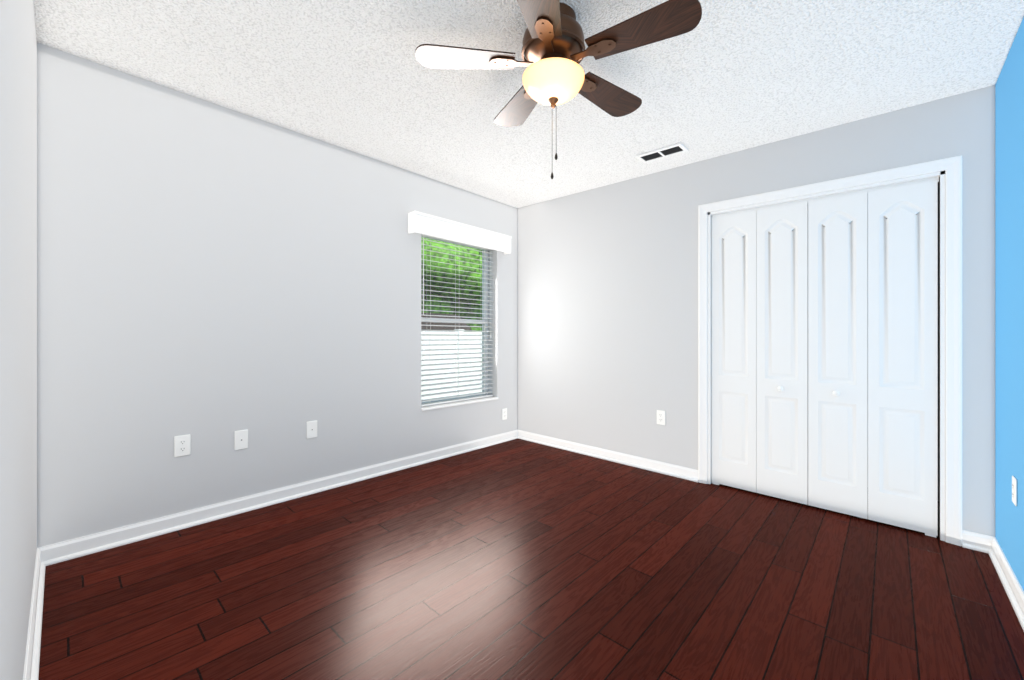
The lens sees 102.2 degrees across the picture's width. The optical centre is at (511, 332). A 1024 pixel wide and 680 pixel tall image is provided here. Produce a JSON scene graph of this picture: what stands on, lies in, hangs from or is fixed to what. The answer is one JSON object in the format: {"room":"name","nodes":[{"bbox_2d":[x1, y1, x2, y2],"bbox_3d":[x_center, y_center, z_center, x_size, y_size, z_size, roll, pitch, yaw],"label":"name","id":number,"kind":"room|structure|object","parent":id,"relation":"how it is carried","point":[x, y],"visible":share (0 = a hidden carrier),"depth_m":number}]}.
{"room":"empty bedroom","nodes":[
{"label":"empty bedroom","id":0,"kind":"room"},
{"bbox_2d":[0,0,36,679],"bbox_3d":[-1.023,-0.116,0.755,3.333,2.473,0.120,0,0,42],"label":"wall","id":1,"kind":"structure","parent":0,"point":[18,294],"depth_m":1.06},
{"bbox_2d":[23,545,50,679],"bbox_3d":[-0.975,1.061,0.810,3.270,0.118,0.027,0,0,42],"label":"baseboard","id":2,"kind":"structure","parent":1,"relation":"attached to","point":[43,554],"depth_m":1.52},
{"bbox_2d":[37,42,517,547],"bbox_3d":[-0.890,-0.115,3.516,0.200,2.481,4.372,0,0,42],"label":"wall","id":3,"kind":"structure","parent":0,"point":[212,278],"depth_m":2.43},
{"bbox_2d":[174,434,190,456],"bbox_3d":[-1.847,0.634,2.317,0.008,0.117,0.072,0,0,42],"label":"duplex electrical outlet","id":4,"kind":"object","parent":3,"relation":"attached to","point":[182,445],"visible":1,"depth_m":2.31},
{"bbox_2d":[234,429,247,449],"bbox_3d":[-1.653,0.655,2.526,0.010,0.117,0.072,0,0,42],"label":"electrical outlet","id":5,"kind":"object","parent":3,"relation":"attached to","point":[240,439],"visible":1,"depth_m":2.52},
{"bbox_2d":[51,429,518,564],"bbox_3d":[-1.066,1.060,3.155,0.027,0.116,3.362,0,0,42],"label":"baseboard","id":6,"kind":"structure","parent":3,"relation":"attached to","point":[55,553],"depth_m":2.52},
{"bbox_2d":[306,420,316,438],"bbox_3d":[-1.371,0.665,2.835,0.010,0.117,0.072,0,0,42],"label":"electrical outlet","id":7,"kind":"object","parent":3,"relation":"attached to","point":[311,429],"visible":1,"depth_m":2.83},
{"bbox_2d":[421,236,487,403],"bbox_3d":[-0.577,-0.113,3.946,0.050,1.564,0.914,0,0,42],"label":"window","id":8,"kind":"structure","parent":3,"relation":"in","point":[482,302],"depth_m":4.08},
{"bbox_2d":[421,234,492,406],"bbox_3d":[-0.511,-0.123,3.885,0.070,1.540,0.902,0,0,42],"label":"window blinds","id":9,"kind":"object","parent":8,"relation":"attached to","point":[455,367],"visible":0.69,"depth_m":3.87},
{"bbox_2d":[421,396,497,410],"bbox_3d":[-0.501,0.657,3.876,0.157,0.028,0.912,0,0,42],"label":"window sill","id":10,"kind":"structure","parent":3,"relation":"attached to","point":[437,406],"depth_m":3.78},
{"bbox_2d":[408,211,511,253],"bbox_3d":[-0.430,-0.894,3.795,0.100,0.182,1.163,0,0,42],"label":"window valance","id":11,"kind":"object","parent":3,"relation":"attached to","point":[429,225],"visible":1,"depth_m":3.66},
{"bbox_2d":[502,408,506,419],"bbox_3d":[-0.076,0.838,4.251,0.008,0.117,0.072,0,0,42],"label":"duplex electrical outlet","id":12,"kind":"object","parent":3,"relation":"attached to","point":[504,413],"visible":1,"depth_m":4.25},
{"bbox_2d":[33,0,1023,207],"bbox_3d":[0.383,-1.368,2.350,3.653,0.174,4.372,0,0,42],"label":"ceiling","id":13,"kind":"structure","parent":0,"point":[724,77],"depth_m":2.09},
{"bbox_2d":[415,0,701,178],"bbox_3d":[0.206,-0.987,1.752,1.097,0.669,1.091,0,0,42],"label":"ceiling fan","id":14,"kind":"object","parent":13,"relation":"hanging from","point":[554,52],"visible":1,"depth_m":1.66},
{"bbox_2d":[636,142,687,162],"bbox_3d":[1.087,-1.302,3.006,0.330,0.016,0.150,0,0,42],"label":"ceiling vent","id":15,"kind":"object","parent":13,"relation":"in","point":[667,151],"visible":1,"depth_m":3.00},
{"bbox_2d":[38,439,1023,679],"bbox_3d":[0.383,1.172,2.350,3.653,0.174,4.372,0,0,42],"label":"floor","id":16,"kind":"structure","parent":0,"point":[517,559],"depth_m":1.79},
{"bbox_2d":[518,85,994,536],"bbox_3d":[1.328,-0.085,3.323,3.333,2.473,0.120,0,0,42],"label":"wall","id":17,"kind":"structure","parent":0,"point":[607,317],"depth_m":3.27},
{"bbox_2d":[519,430,697,481],"bbox_3d":[0.745,1.084,3.758,1.823,0.104,0.027,0,0,42],"label":"baseboard","id":18,"kind":"structure","parent":17,"relation":"attached to","point":[677,471],"depth_m":3.61},
{"bbox_2d":[657,410,664,424],"bbox_3d":[1.206,0.688,3.348,0.072,0.117,0.008,0,0,42],"label":"duplex electrical outlet","id":19,"kind":"object","parent":17,"relation":"attached to","point":[660,417],"visible":1,"depth_m":3.35},
{"bbox_2d":[712,179,937,536],"bbox_3d":[1.936,0.140,2.706,1.188,2.017,0.080,0,0,42],"label":"closet door","id":20,"kind":"structure","parent":17,"relation":"in","point":[824,353],"depth_m":2.62},
{"bbox_2d":[698,155,961,545],"bbox_3d":[1.962,0.091,2.730,1.362,2.116,0.139,0,0,42],"label":"trim","id":21,"kind":"structure","parent":17,"relation":"attached to","point":[949,176],"depth_m":2.29},
{"bbox_2d":[995,17,1023,590],"bbox_3d":[1.686,-0.081,1.157,0.120,2.480,4.372,0,0,42],"label":"wall","id":22,"kind":"structure","parent":0,"point":[1009,288],"depth_m":1.88},
{"bbox_2d":[979,533,1023,630],"bbox_3d":[1.370,1.092,0.924,0.033,0.116,3.362,0,0,42],"label":"baseboard","id":23,"kind":"structure","parent":22,"relation":"attached to","point":[988,544],"depth_m":1.89},
{"bbox_2d":[1012,476,1016,505],"bbox_3d":[2.194,0.691,1.806,0.008,0.116,0.072,0,0,42],"label":"duplex electrical outlet","id":24,"kind":"object","parent":22,"relation":"attached to","point":[1014,490],"visible":1,"depth_m":1.79},
{"label":"outside","id":25,"kind":"structure","parent":0,"visible":0},
{"bbox_3d":[-6.100,1.387,8.198,13.790,0.410,20.000,0,0,42],"label":"ground","id":26,"kind":"structure","parent":25,"visible":0},
{"bbox_2d":[421,313,471,331],"bbox_3d":[-3.068,0.468,7.726,1.040,1.869,5.300,0,0,42],"label":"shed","id":27,"kind":"object","parent":26,"relation":"on","point":[439,327],"depth_m":8.97},
{"bbox_2d":[421,329,481,399],"bbox_3d":[-3.188,0.640,6.189,0.150,1.587,13.122,0,0,42],"label":"fence","id":28,"kind":"object","parent":26,"relation":"on","point":[449,356],"depth_m":8.30},
{"bbox_2d":[421,237,481,331],"bbox_3d":[-6.131,-2.002,12.145,10.066,6.860,16.278,0,0,42],"label":"trees","id":29,"kind":"object","parent":26,"relation":"on","point":[440,275],"depth_m":11.61}
]}

